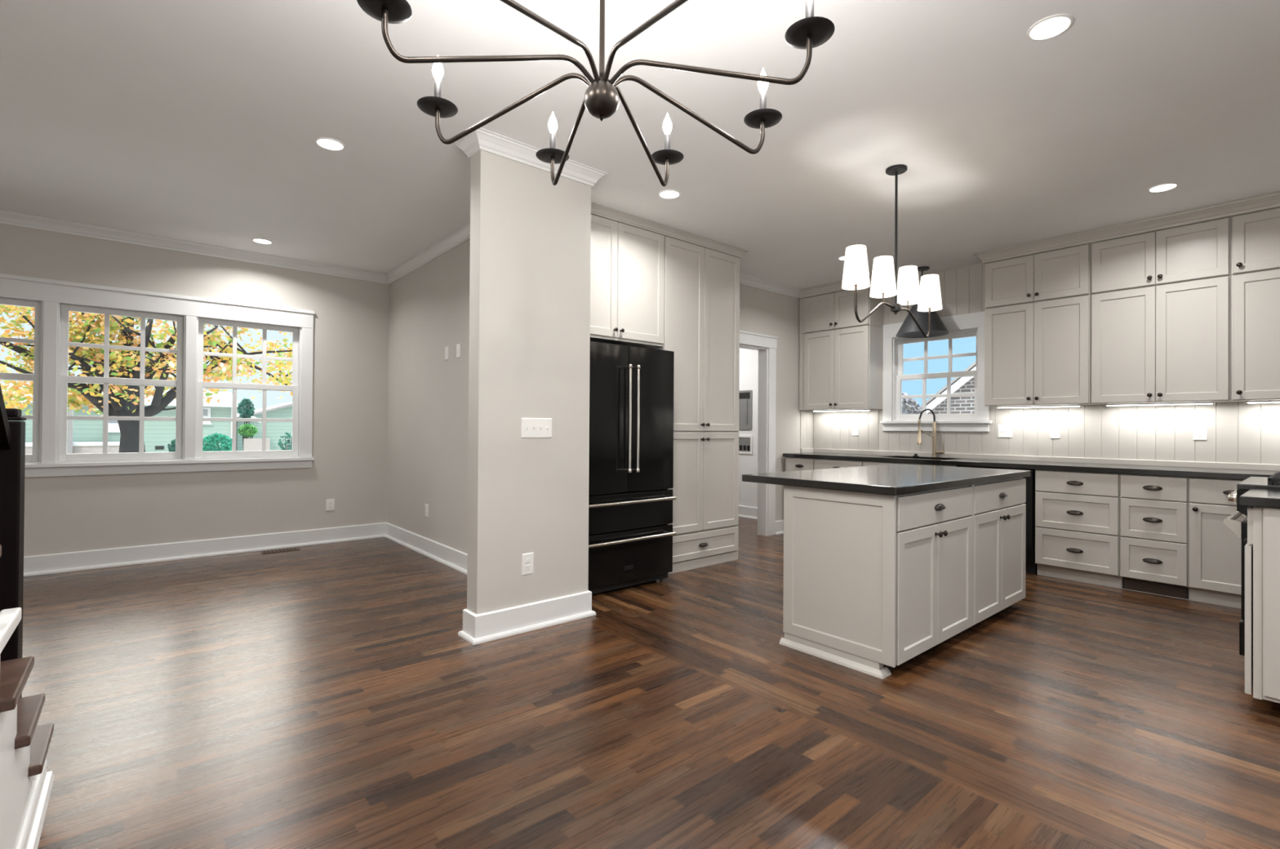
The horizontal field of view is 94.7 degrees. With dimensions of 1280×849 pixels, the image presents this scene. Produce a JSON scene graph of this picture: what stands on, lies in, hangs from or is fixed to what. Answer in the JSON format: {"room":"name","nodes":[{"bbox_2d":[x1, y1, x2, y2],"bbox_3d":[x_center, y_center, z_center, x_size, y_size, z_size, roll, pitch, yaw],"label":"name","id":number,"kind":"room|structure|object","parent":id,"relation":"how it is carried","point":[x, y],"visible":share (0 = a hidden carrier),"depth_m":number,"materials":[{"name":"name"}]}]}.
{"room":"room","nodes":[
{"label":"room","id":0,"kind":"room"},
{"bbox_2d":[0,222,389,556],"bbox_3d":[-2.626,-0.195,6.588,8.230,2.820,0.150,1,0,-40],"label":"wall","id":1,"kind":"structure","parent":0,"point":[85,513],"depth_m":5.52,"materials":[{"name":"beige paint"}]},
{"bbox_2d":[0,296,43,463],"bbox_3d":[-5.107,-0.349,4.472,0.825,1.312,0.140,1,0,-40],"label":"window","id":2,"kind":"structure","parent":1,"relation":"in","point":[36,457],"depth_m":4.69,"materials":[{"name":"white wood"}]},
{"bbox_2d":[0,273,315,477],"bbox_3d":[-4.401,-0.366,5.039,2.865,1.572,0.190,1,0,-40],"label":"window","id":3,"kind":"structure","parent":1,"relation":"in","point":[63,344],"depth_m":5.08,"materials":[{"name":"white wood"}]},
{"bbox_2d":[23,522,467,577],"bbox_3d":[-2.981,1.117,3.729,3.810,0.151,3.745,1,0,-40],"label":"baseboard","id":4,"kind":"structure","parent":1,"relation":"attached to","point":[37,565],"depth_m":5.30,"materials":[{"name":"white wood"}]},
{"bbox_2d":[195,316,301,459],"bbox_3d":[-3.732,-0.333,5.641,0.835,1.312,0.140,1,0,-40],"label":"window","id":5,"kind":"structure","parent":1,"relation":"in","point":[295,388],"depth_m":5.63,"materials":[{"name":"white wood"}]},
{"bbox_2d":[325,498,334,511],"bbox_3d":[-3.164,0.823,6.025,0.078,0.118,0.008,1,0,-40],"label":"wall outlet","id":6,"kind":"object","parent":1,"relation":"attached to","point":[330,504],"visible":1,"depth_m":6.02,"materials":[{"name":"white plastic"}]},
{"bbox_2d":[386,239,470,554],"bbox_3d":[-1.570,-0.198,5.130,0.130,2.820,3.440,1,0,-40],"label":"wall","id":7,"kind":"structure","parent":0,"point":[428,403],"depth_m":5.46,"materials":[{"name":"beige paint"}]},
{"bbox_2d":[0,209,470,284],"bbox_3d":[-1.457,-1.584,1.975,3.810,0.084,8.395,1,0,-40],"label":"crown molding","id":8,"kind":"structure","parent":7,"relation":"attached to","point":[462,234],"depth_m":5.25,"materials":[{"name":"white wood"}]},
{"bbox_2d":[425,503,428,517],"bbox_3d":[-1.993,0.805,5.506,0.008,0.118,0.075,1,0,-40],"label":"wall outlet","id":9,"kind":"object","parent":7,"relation":"attached to","point":[426,505],"visible":1,"depth_m":5.49,"materials":[{"name":"white plastic"}]},
{"bbox_2d":[444,346,448,359],"bbox_3d":[-1.701,-0.626,5.183,0.008,0.118,0.075,1,0,-40],"label":"wall plate","id":10,"kind":"object","parent":7,"relation":"attached to","point":[446,348],"visible":1,"depth_m":5.17,"materials":[{"name":"white plastic"}]},
{"bbox_2d":[456,343,460,358],"bbox_3d":[-1.539,-0.624,4.992,0.008,0.118,0.075,1,0,-40],"label":"wall plate","id":11,"kind":"object","parent":7,"relation":"attached to","point":[458,345],"visible":1,"depth_m":4.99,"materials":[{"name":"white plastic"}]},
{"bbox_2d":[0,0,1279,288],"bbox_3d":[0.136,-1.683,3.362,8.230,0.150,8.645,1,0,-40],"label":"ceiling","id":12,"kind":"structure","parent":0,"point":[194,121],"depth_m":3.09,"materials":[{"name":"white paint"}]},
{"bbox_2d":[252,237,272,244],"bbox_3d":[-3.326,-1.615,5.193,0.154,0.008,0.154,1,0,-40],"label":"recessed light","id":13,"kind":"object","parent":12,"relation":"in","point":[263,241],"visible":1,"depth_m":5.19,"materials":[{"name":"white plastic"}]},
{"bbox_2d":[253,239,271,243],"bbox_3d":[-3.326,-1.615,5.193,0.130,0.006,0.130,1,0,-40],"label":"diffuser","id":14,"kind":"object","parent":13,"relation":"attached to","point":[260,241],"depth_m":5.19,"materials":[{"name":"white plastic"}]},
{"bbox_2d":[315,137,345,150],"bbox_3d":[-1.786,-1.616,3.399,0.154,0.008,0.154,1,0,-40],"label":"recessed light","id":15,"kind":"object","parent":12,"relation":"in","point":[331,144],"visible":1,"depth_m":3.39,"materials":[{"name":"white plastic"}]},
{"bbox_2d":[317,138,342,149],"bbox_3d":[-1.786,-1.617,3.399,0.130,0.006,0.130,1,0,-40],"label":"diffuser","id":16,"kind":"object","parent":15,"relation":"attached to","point":[329,144],"depth_m":3.39,"materials":[{"name":"white plastic"}]},
{"bbox_2d":[356,0,835,186],"bbox_3d":[-0.092,-1.192,1.476,1.080,0.858,1.068,1,0,-40],"label":"chandelier","id":17,"kind":"object","parent":12,"relation":"hanging from","point":[601,100],"visible":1,"depth_m":1.45,"materials":[{"name":"brown metal"}]},
{"bbox_2d":[658,189,680,198],"bbox_3d":[0.205,-1.598,4.094,0.154,0.008,0.154,1,0,-40],"label":"recessed light","id":18,"kind":"object","parent":12,"relation":"in","point":[666,193],"visible":1,"depth_m":4.08,"materials":[{"name":"white plastic"}]},
{"bbox_2d":[660,191,679,198],"bbox_3d":[0.205,-1.599,4.094,0.130,0.006,0.130,1,0,-40],"label":"diffuser","id":19,"kind":"object","parent":18,"relation":"attached to","point":[665,194],"depth_m":4.10,"materials":[{"name":"white plastic"}]},
{"bbox_2d":[838,255,844,260],"bbox_3d":[1.955,-1.577,5.581,0.154,0.008,0.154,1,0,-40],"label":"recessed light","id":20,"kind":"object","parent":12,"relation":"in","point":[842,258],"visible":0.4,"depth_m":5.59,"materials":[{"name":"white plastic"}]},
{"bbox_2d":[841,164,942,337],"bbox_3d":[1.595,-1.089,3.674,1.102,1.013,0.152,1,0,-40],"label":"pendant","id":21,"kind":"object","parent":12,"relation":"hanging from","point":[906,291],"visible":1,"depth_m":3.64,"materials":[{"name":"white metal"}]},
{"bbox_2d":[895,266,949,337],"bbox_3d":[2.832,-1.238,5.920,0.484,0.670,0.484,1,0,-40],"label":"pendant","id":22,"kind":"object","parent":12,"relation":"hanging from","point":[908,329],"visible":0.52,"depth_m":5.82,"materials":[{"name":"grey metal"}]},
{"bbox_2d":[1026,13,1073,39],"bbox_3d":[1.652,-1.599,2.377,0.154,0.008,0.154,1,0,-40],"label":"recessed light","id":23,"kind":"object","parent":12,"relation":"in","point":[1051,26],"visible":1,"depth_m":2.37,"materials":[{"name":"white plastic"}]},
{"bbox_2d":[1030,17,1069,38],"bbox_3d":[1.652,-1.600,2.377,0.130,0.006,0.130,1,0,-40],"label":"diffuser","id":24,"kind":"object","parent":23,"relation":"attached to","point":[1047,27],"depth_m":2.37,"materials":[{"name":"white plastic"}]},
{"bbox_2d":[1147,182,1178,191],"bbox_3d":[3.481,-1.577,3.925,0.154,0.008,0.154,1,0,-40],"label":"recessed light","id":25,"kind":"object","parent":12,"relation":"in","point":[1165,186],"visible":1,"depth_m":3.92,"materials":[{"name":"white plastic"}]},
{"bbox_2d":[22,516,1279,848],"bbox_3d":[0.116,1.287,3.343,8.230,0.150,8.645,1,0,-40],"label":"floor","id":26,"kind":"structure","parent":0,"point":[331,695],"depth_m":2.42,"materials":[{"name":"brown wood"}]},
{"bbox_2d":[0,544,54,848],"bbox_3d":[-1.563,0.329,0.749,0.995,1.710,2.443,1,0,-40],"label":"staircase","id":27,"kind":"structure","parent":26,"relation":"on","point":[26,784],"depth_m":1.55,"materials":[{"name":"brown wood"}]},
{"bbox_2d":[0,408,26,697],"bbox_3d":[-1.979,0.474,1.815,0.108,1.048,0.108,1,0,-40],"label":"newel post","id":28,"kind":"object","parent":27,"relation":"on","point":[12,461],"visible":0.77,"depth_m":1.80,"materials":[{"name":"black wood"}]},
{"bbox_2d":[0,384,12,449],"bbox_3d":[-1.255,-0.356,0.975,0.068,2.327,2.111,1,0,-40],"label":"handrail","id":29,"kind":"object","parent":28,"relation":"attached to","point":[6,437],"visible":1,"depth_m":1.74,"materials":[{"name":"black wood"}]},
{"bbox_2d":[261,547,300,554],"bbox_3d":[-3.419,1.200,5.611,0.310,0.006,0.120,1,0,-40],"label":"floor vent","id":30,"kind":"object","parent":26,"relation":"in","point":[291,548],"visible":1,"depth_m":5.60,"materials":[{"name":"brown metal"}]},
{"bbox_2d":[466,150,591,614],"bbox_3d":[-0.651,-0.202,3.568,0.753,2.820,0.130,1,0,-40],"label":"wall pier","id":31,"kind":"object","parent":26,"relation":"on","point":[531,235],"visible":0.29,"depth_m":3.46,"materials":[{"name":"beige paint"}]},
{"bbox_2d":[457,590,595,644],"bbox_3d":[-0.660,1.132,3.560,0.827,0.151,0.204,1,0,-40],"label":"baseboard","id":32,"kind":"object","parent":31,"relation":"attached to","point":[486,627],"visible":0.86,"depth_m":3.44,"materials":[{"name":"white wood"}]},
{"bbox_2d":[521,552,533,575],"bbox_3d":[-0.659,0.821,3.469,0.078,0.125,0.008,1,0,-40],"label":"wall outlet","id":33,"kind":"object","parent":31,"relation":"attached to","point":[527,559],"visible":1,"depth_m":3.47,"materials":[{"name":"white plastic"}]},
{"bbox_2d":[525,558,530,563],"bbox_3d":[-0.657,0.801,3.467,0.033,0.028,0.003,1,0,-40],"label":"receptacle","id":34,"kind":"object","parent":33,"relation":"attached to","point":[527,560],"depth_m":3.47,"materials":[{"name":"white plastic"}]},
{"bbox_2d":[525,564,530,570],"bbox_3d":[-0.658,0.841,3.467,0.033,0.028,0.003,1,0,-40],"label":"receptacle","id":35,"kind":"object","parent":33,"relation":"attached to","point":[527,566],"depth_m":3.47,"materials":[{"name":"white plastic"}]},
{"bbox_2d":[520,417,551,438],"bbox_3d":[-0.618,0.021,3.501,0.205,0.118,0.014,1,0,-40],"label":"switch plate","id":36,"kind":"object","parent":31,"relation":"attached to","point":[531,428],"visible":1,"depth_m":3.49,"materials":[{"name":"white plastic"}]},
{"bbox_2d":[587,341,676,594],"bbox_3d":[-0.288,0.320,4.559,0.918,1.795,0.781,1,0,-40],"label":"refrigerator","id":37,"kind":"object","parent":26,"relation":"on","point":[631,533],"visible":0.65,"depth_m":4.31,"materials":[{"name":"black metal"}]},
{"bbox_2d":[651,235,739,573],"bbox_3d":[0.382,-0.154,5.288,0.951,2.760,0.614,1,0,-40],"label":"pantry cabinet","id":38,"kind":"object","parent":26,"relation":"on","point":[701,295],"visible":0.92,"depth_m":5.07,"materials":[{"name":"beige paint"}]},
{"bbox_2d":[785,457,814,471],"bbox_3d":[1.986,0.810,6.751,0.654,0.874,0.384,1,0,-40],"label":"base cabinet","id":39,"kind":"object","parent":26,"relation":"on","point":[792,464],"visible":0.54,"depth_m":6.56,"materials":[{"name":"beige paint"}]},
{"bbox_2d":[782,452,1279,479],"bbox_3d":[3.318,0.349,5.203,0.638,0.040,4.489,1,0,-40],"label":"countertop","id":40,"kind":"structure","parent":39,"relation":"on","point":[1228,473],"depth_m":4.81,"materials":[{"name":"black stone"}]},
{"bbox_2d":[916,408,944,457],"bbox_3d":[2.936,0.085,5.966,0.260,0.492,0.095,0,0,13],"label":"faucet","id":41,"kind":"object","parent":40,"relation":"on","point":[935,451],"visible":1,"depth_m":5.96,"materials":[{"name":"gold metal"}]},
{"bbox_2d":[814,458,863,469],"bbox_3d":[2.295,0.809,6.388,0.654,0.874,0.566,1,0,-40],"label":"base cabinet","id":42,"kind":"object","parent":26,"relation":"on","point":[820,464],"visible":0.2,"depth_m":6.22,"materials":[{"name":"beige paint"}]},
{"bbox_2d":[778,477,1026,679],"bbox_3d":[1.699,0.784,3.609,1.851,0.881,0.681,1,0,-40],"label":"kitchen island","id":43,"kind":"object","parent":26,"relation":"on","point":[873,583],"visible":0.97,"depth_m":3.08,"materials":[{"name":"beige paint"}]},
{"bbox_2d":[742,463,1031,495],"bbox_3d":[1.621,0.323,3.724,1.900,0.040,0.925,1,0,-40],"label":"island countertop","id":44,"kind":"structure","parent":43,"relation":"on","point":[894,479],"depth_m":3.36,"materials":[{"name":"black stone"}]},
{"bbox_2d":[862,461,956,466],"bbox_3d":[2.767,0.809,5.832,0.654,0.874,0.892,1,0,-40],"label":"base cabinet","id":45,"kind":"object","parent":26,"relation":"on","point":[864,463],"visible":0.03,"depth_m":5.79,"materials":[{"name":"beige paint"}]},
{"bbox_2d":[956,466,1036,574],"bbox_3d":[3.255,0.811,5.257,0.635,0.868,0.601,1,0,-40],"label":"dishwasher","id":46,"kind":"object","parent":26,"relation":"on","point":[1030,565],"visible":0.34,"depth_m":4.86,"materials":[{"name":"black plastic"}]},
{"bbox_2d":[1035,469,1121,588],"bbox_3d":[3.637,0.808,4.817,0.644,0.874,0.548,1,0,-40],"label":"drawer base","id":47,"kind":"object","parent":26,"relation":"on","point":[1077,513],"visible":0.95,"depth_m":4.62,"materials":[{"name":"beige paint"}]},
{"bbox_2d":[1120,473,1190,599],"bbox_3d":[3.938,0.808,4.463,0.644,0.874,0.379,1,0,-40],"label":"drawer base","id":48,"kind":"object","parent":26,"relation":"on","point":[1154,508],"visible":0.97,"depth_m":4.26,"materials":[{"name":"beige paint"}]},
{"bbox_2d":[1122,577,1188,599],"bbox_3d":[3.762,1.193,4.313,0.008,0.088,0.370,1,0,-40],"label":"floor vent","id":49,"kind":"object","parent":48,"relation":"in","point":[1166,589],"visible":1,"depth_m":4.30,"materials":[{"name":"brown metal"}]},
{"bbox_2d":[1188,476,1244,608],"bbox_3d":[4.206,0.808,4.139,0.654,0.874,0.459,1,0,-40],"label":"base cabinet","id":50,"kind":"object","parent":26,"relation":"on","point":[1215,550],"visible":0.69,"depth_m":4.04,"materials":[{"name":"beige paint"}]},
{"bbox_2d":[1222,471,1279,656],"bbox_3d":[3.473,0.748,2.921,0.760,0.968,0.772,1,0,-40],"label":"range","id":51,"kind":"object","parent":26,"relation":"on","point":[1239,528],"visible":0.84,"depth_m":2.92,"materials":[{"name":"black metal"}]},
{"bbox_2d":[1236,476,1279,489],"bbox_3d":[3.493,0.312,2.905,0.760,0.028,0.722,1,0,-40],"label":"cooktop","id":52,"kind":"object","parent":51,"relation":"in","point":[1261,482],"depth_m":2.93,"materials":[{"name":"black metal"}]},
{"bbox_2d":[1244,506,1279,703],"bbox_3d":[2.997,0.789,2.457,0.547,0.874,0.702,1,0,-40],"label":"base cabinet","id":53,"kind":"object","parent":26,"relation":"on","point":[1262,547],"visible":0.97,"depth_m":2.49,"materials":[{"name":"beige paint"}]},
{"bbox_2d":[1240,488,1279,508],"bbox_3d":[3.004,0.329,2.443,0.568,0.040,0.689,1,0,-40],"label":"countertop","id":54,"kind":"structure","parent":53,"relation":"on","point":[1256,497],"depth_m":2.50,"materials":[{"name":"black stone"}]},
{"bbox_2d":[739,284,812,520],"bbox_3d":[0.521,-0.179,5.890,4.040,2.820,0.120,1,0,-40],"label":"wall","id":55,"kind":"structure","parent":0,"point":[763,312],"depth_m":6.74,"materials":[{"name":"beige paint"}]},
{"bbox_2d":[453,127,800,297],"bbox_3d":[0.481,-1.552,5.063,4.538,0.084,1.090,1,0,-40],"label":"crown molding","id":56,"kind":"structure","parent":55,"relation":"attached to","point":[482,139],"depth_m":3.73,"materials":[{"name":"white wood"}]},
{"bbox_2d":[590,213,664,348],"bbox_3d":[-0.369,-1.090,4.650,1.032,0.905,0.614,1,0,-40],"label":"upper cabinet","id":57,"kind":"object","parent":55,"relation":"attached to","point":[627,262],"visible":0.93,"depth_m":4.53,"materials":[{"name":"beige paint"}]},
{"bbox_2d":[739,330,777,536],"bbox_3d":[1.064,0.122,6.332,1.155,2.231,0.150,1,0,-40],"label":"door frame","id":58,"kind":"structure","parent":55,"relation":"attached to","point":[766,345],"depth_m":6.59,"materials":[{"name":"white wood"}]},
{"bbox_2d":[775,520,783,534],"bbox_3d":[1.599,1.167,6.702,0.200,0.151,0.037,1,0,-40],"label":"baseboard","id":59,"kind":"structure","parent":55,"relation":"attached to","point":[779,524],"depth_m":6.69,"materials":[{"name":"white wood"}]},
{"bbox_2d":[738,328,995,507],"bbox_3d":[3.220,-0.160,5.950,0.150,2.820,8.395,1,0,-40],"label":"wall","id":60,"kind":"structure","parent":0,"point":[748,358],"depth_m":7.87,"materials":[{"name":"white paint"}]},
{"bbox_2d":[738,390,752,429],"bbox_3d":[1.388,-0.195,7.979,0.012,0.530,0.320,1,0,-40],"label":"electrical panel","id":61,"kind":"object","parent":60,"relation":"attached to","point":[744,396],"visible":0.59,"depth_m":7.94,"materials":[{"name":"grey metal"}]},
{"bbox_2d":[738,392,750,399],"bbox_3d":[1.389,-0.390,7.980,0.006,0.080,0.260,1,0,-40],"label":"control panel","id":62,"kind":"object","parent":61,"relation":"attached to","point":[741,395],"depth_m":7.96,"materials":[{"name":"grey plastic"}]},
{"bbox_2d":[738,435,752,453],"bbox_3d":[1.408,0.270,7.943,0.020,0.250,0.260,1,0,-40],"label":"washer outlet box","id":63,"kind":"object","parent":60,"relation":"attached to","point":[745,442],"visible":0.88,"depth_m":7.93,"materials":[{"name":"white plastic"}]},
{"bbox_2d":[738,505,757,519],"bbox_3d":[0.924,1.170,7.909,0.785,0.151,2.435,1,0,-40],"label":"baseboard","id":64,"kind":"structure","parent":60,"relation":"attached to","point":[747,512],"depth_m":7.87,"materials":[{"name":"white wood"}]},
{"bbox_2d":[799,285,884,333],"bbox_3d":[2.258,-1.272,6.693,0.354,0.414,0.878,1,0,-40],"label":"upper cabinet","id":65,"kind":"object","parent":60,"relation":"attached to","point":[834,310],"visible":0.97,"depth_m":6.54,"materials":[{"name":"beige paint"}]},
{"bbox_2d":[798,275,871,298],"bbox_3d":[2.274,-1.526,6.670,0.363,0.091,0.923,1,0,-40],"label":"crown molding","id":66,"kind":"structure","parent":65,"relation":"attached to","point":[834,286],"depth_m":6.68,"materials":[{"name":"beige paint"}]},
{"bbox_2d":[880,311,991,431],"bbox_3d":[3.058,-0.510,6.096,0.194,1.161,1.097,1,0,-40],"label":"window","id":67,"kind":"structure","parent":60,"relation":"in","point":[898,342],"depth_m":6.08,"materials":[{"name":"white wood"}]},
{"bbox_2d":[984,243,1090,308],"bbox_3d":[3.523,-1.273,5.205,0.354,0.414,0.792,1,0,-40],"label":"upper cabinet","id":68,"kind":"object","parent":60,"relation":"attached to","point":[1065,273],"visible":0.92,"depth_m":5.08,"materials":[{"name":"beige paint"}]},
{"bbox_2d":[800,262,1279,471],"bbox_3d":[3.478,-0.612,5.332,0.265,1.919,4.561,1,0,-40],"label":"wall paneling","id":69,"kind":"structure","parent":60,"relation":"attached to","point":[1238,432],"depth_m":5.14,"materials":[{"name":"beige paint"}]},
{"bbox_2d":[799,324,883,410],"bbox_3d":[2.253,-0.616,6.689,0.354,0.895,0.878,1,0,-40],"label":"upper cabinet","id":70,"kind":"object","parent":69,"relation":"attached to","point":[842,368],"visible":0.98,"depth_m":6.51,"materials":[{"name":"beige paint"}]},
{"bbox_2d":[812,408,871,412],"bbox_3d":[2.283,-0.158,6.719,0.050,0.016,0.710,1,0,-40],"label":"light","id":71,"kind":"object","parent":70,"relation":"attached to","point":[861,409],"visible":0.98,"depth_m":6.67,"materials":[{"name":"white plastic"}]},
{"bbox_2d":[813,409,867,412],"bbox_3d":[2.283,-0.153,6.719,0.040,0.006,0.680,1,0,-40],"label":"diffuser","id":72,"kind":"object","parent":71,"relation":"attached to","point":[823,410],"depth_m":6.70,"materials":[{"name":"white plastic"}]},
{"bbox_2d":[852,425,858,435],"bbox_3d":[2.451,0.071,6.713,0.008,0.118,0.078,1,0,-40],"label":"wall outlet","id":73,"kind":"object","parent":69,"relation":"attached to","point":[855,428],"visible":1,"depth_m":6.71,"materials":[{"name":"white plastic"}]},
{"bbox_2d":[997,424,1012,437],"bbox_3d":[3.435,0.064,5.552,0.014,0.122,0.122,1,0,-40],"label":"switch plate","id":74,"kind":"object","parent":69,"relation":"attached to","point":[1003,430],"visible":1,"depth_m":5.55,"materials":[{"name":"white plastic"}]},
{"bbox_2d":[984,294,1097,406],"bbox_3d":[3.518,-0.617,5.201,0.354,0.895,0.792,1,0,-40],"label":"upper cabinet","id":75,"kind":"object","parent":69,"relation":"attached to","point":[1038,353],"visible":0.95,"depth_m":5.08,"materials":[{"name":"beige paint"}]},
{"bbox_2d":[995,404,1082,408],"bbox_3d":[3.534,-0.159,5.249,0.050,0.016,0.650,1,0,-40],"label":"light","id":76,"kind":"object","parent":75,"relation":"attached to","point":[1051,406],"visible":1,"depth_m":5.21,"materials":[{"name":"white plastic"}]},
{"bbox_2d":[1049,425,1060,438],"bbox_3d":[3.696,0.067,5.250,0.008,0.118,0.078,1,0,-40],"label":"wall outlet","id":77,"kind":"object","parent":69,"relation":"attached to","point":[1055,430],"visible":1,"depth_m":5.25,"materials":[{"name":"white plastic"}]},
{"bbox_2d":[1090,275,1233,404],"bbox_3d":[4.039,-0.617,4.588,0.354,0.895,0.811,1,0,-40],"label":"upper cabinet","id":78,"kind":"object","parent":69,"relation":"attached to","point":[1169,342],"visible":0.98,"depth_m":4.46,"materials":[{"name":"beige paint"}]},
{"bbox_2d":[1104,401,1215,406],"bbox_3d":[4.060,-0.160,4.630,0.050,0.016,0.655,1,0,-40],"label":"light","id":79,"kind":"object","parent":78,"relation":"attached to","point":[1202,402],"visible":1,"depth_m":4.59,"materials":[{"name":"white plastic"}]},
{"bbox_2d":[1106,403,1212,406],"bbox_3d":[4.060,-0.154,4.630,0.040,0.006,0.625,1,0,-40],"label":"diffuser","id":80,"kind":"object","parent":79,"relation":"attached to","point":[1127,404],"depth_m":4.65,"materials":[{"name":"white plastic"}]},
{"bbox_2d":[1193,425,1207,440],"bbox_3d":[4.305,0.063,4.533,0.008,0.118,0.078,1,0,-40],"label":"wall outlet","id":81,"kind":"object","parent":69,"relation":"attached to","point":[1200,432],"visible":1,"depth_m":4.53,"materials":[{"name":"white plastic"}]},
{"bbox_2d":[1196,428,1203,431],"bbox_3d":[4.303,0.043,4.531,0.003,0.028,0.033,1,0,-40],"label":"receptacle","id":82,"kind":"object","parent":81,"relation":"attached to","point":[1197,429],"depth_m":4.53,"materials":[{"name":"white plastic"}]},
{"bbox_2d":[1196,433,1203,436],"bbox_3d":[4.303,0.083,4.531,0.003,0.028,0.033,1,0,-40],"label":"receptacle","id":83,"kind":"object","parent":81,"relation":"attached to","point":[1197,434],"depth_m":4.53,"materials":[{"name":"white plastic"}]},
{"bbox_2d":[1231,268,1279,401],"bbox_3d":[4.585,-0.618,3.946,0.354,0.895,0.871,1,0,-40],"label":"upper cabinet","id":84,"kind":"object","parent":69,"relation":"attached to","point":[1255,295],"visible":1,"depth_m":4.10,"materials":[{"name":"beige paint"}]},
{"bbox_2d":[1244,400,1279,403],"bbox_3d":[4.544,-0.160,4.060,0.050,0.016,0.530,1,0,-40],"label":"light","id":85,"kind":"object","parent":84,"relation":"attached to","point":[1278,401],"visible":1,"depth_m":4.18,"materials":[{"name":"white plastic"}]},
{"bbox_2d":[1247,401,1279,403],"bbox_3d":[4.544,-0.155,4.060,0.040,0.006,0.500,1,0,-40],"label":"diffuser","id":86,"kind":"object","parent":85,"relation":"attached to","point":[1247,402],"depth_m":4.18,"materials":[{"name":"white plastic"}]},
{"bbox_2d":[800,448,1279,471],"bbox_3d":[3.460,0.308,5.337,0.250,0.045,4.510,1,0,-40],"label":"trim","id":87,"kind":"structure","parent":60,"relation":"attached to","point":[1053,459],"depth_m":5.12,"materials":[{"name":"beige paint"}]},
{"bbox_2d":[1090,217,1231,293],"bbox_3d":[4.043,-1.274,4.593,0.354,0.414,0.811,1,0,-40],"label":"upper cabinet","id":88,"kind":"object","parent":60,"relation":"attached to","point":[1198,251],"visible":0.97,"depth_m":4.47,"materials":[{"name":"beige paint"}]},
{"bbox_2d":[1231,207,1279,275],"bbox_3d":[4.589,-1.274,3.950,0.354,0.414,0.871,1,0,-40],"label":"upper cabinet","id":89,"kind":"object","parent":60,"relation":"attached to","point":[1255,236],"visible":0.95,"depth_m":4.10,"materials":[{"name":"beige paint"}]},
{"bbox_2d":[973,191,1279,263],"bbox_3d":[4.047,-1.527,4.574,0.378,0.091,2.565,1,0,-40],"label":"crown molding","id":90,"kind":"structure","parent":89,"relation":"attached to","point":[1268,201],"depth_m":4.55,"materials":[{"name":"beige paint"}]},
{"label":"outside","id":91,"kind":"structure","parent":0,"visible":0},
{"bbox_3d":[-14.030,2.051,31.913,70.000,0.200,53.195,1,0,-40],"label":"paving","id":92,"kind":"object","parent":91,"visible":0},
{"bbox_2d":[0,304,292,453],"bbox_3d":[-10.374,-1.030,12.648,7.215,5.764,4.792,1,0,-40],"label":"maple tree","id":93,"kind":"object","parent":92,"relation":"on","point":[123,400],"visible":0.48,"depth_m":11.79,"materials":[{"name":"yellow plant"}]},
{"bbox_2d":[1,383,292,454],"bbox_3d":[-16.993,0.310,20.794,13.850,3.100,7.700,1,0,-40],"label":"house","id":94,"kind":"structure","parent":92,"relation":"on","point":[83,436],"depth_m":18.68,"materials":[{"name":"green"}]},
{"bbox_2d":[155,445,164,449],"bbox_3d":[-15.155,0.733,18.603,0.220,0.110,0.019,1,0,-40],"label":"vent","id":95,"kind":"object","parent":94,"relation":"attached to","point":[157,447],"depth_m":18.59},
{"bbox_2d":[167,439,175,452],"bbox_3d":[-11.096,1.092,14.196,0.466,1.534,0.460,1,0,-40],"label":"bush","id":96,"kind":"object","parent":92,"relation":"on","point":[171,447],"visible":0.21,"depth_m":14.04,"materials":[{"name":"green plant"}]},
{"bbox_2d":[202,431,231,451],"bbox_3d":[-10.526,1.028,14.681,0.782,1.680,0.816,1,0,-40],"label":"shrub","id":97,"kind":"object","parent":92,"relation":"on","point":[211,441],"visible":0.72,"depth_m":14.51,"materials":[{"name":"green plant"}]},
{"bbox_2d":[236,398,255,438],"bbox_3d":[-12.639,0.510,18.899,0.500,2.736,0.515,1,0,-40],"label":"evergreen","id":98,"kind":"object","parent":92,"relation":"on","point":[245,412],"visible":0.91,"depth_m":18.83,"materials":[{"name":"green plant"}]},
{"bbox_2d":[236,423,257,445],"bbox_3d":[-10.216,0.923,15.336,0.471,1.899,0.464,1,0,-40],"label":"shrub","id":99,"kind":"object","parent":92,"relation":"on","point":[246,430],"visible":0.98,"depth_m":15.25,"materials":[{"name":"green plant"}]},
{"bbox_2d":[243,438,269,450],"bbox_3d":[-9.936,1.117,15.276,0.570,1.510,0.050,1,0,-40],"label":"wall","id":100,"kind":"structure","parent":92,"relation":"on","point":[249,444],"depth_m":15.22,"materials":[{"name":"concrete"}]},
{"bbox_2d":[277,431,292,449],"bbox_3d":[-9.143,1.036,15.356,0.513,1.689,0.523,1,0,-40],"label":"bush","id":101,"kind":"object","parent":92,"relation":"on","point":[280,443],"visible":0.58,"depth_m":15.25,"materials":[{"name":"green plant"}]},
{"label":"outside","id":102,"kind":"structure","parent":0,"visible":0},
{"bbox_3d":[23.836,2.174,11.603,38.610,0.200,26.804,1,0,-40],"label":"yard","id":103,"kind":"structure","parent":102,"visible":0},
{"bbox_2d":[902,391,922,414],"bbox_3d":[5.234,0.639,11.964,0.974,2.633,0.955,1,0,-40],"label":"tree","id":104,"kind":"object","parent":103,"relation":"on","point":[909,405],"visible":0.17,"depth_m":11.70,"materials":[{"name":"grey plant"}]},
{"bbox_2d":[919,360,976,413],"bbox_3d":[10.486,-0.445,12.275,6.530,4.868,6.820,1,0,-40],"label":"brick house","id":105,"kind":"structure","parent":103,"relation":"on","point":[959,405],"depth_m":12.20,"materials":[{"name":"grey brick"}]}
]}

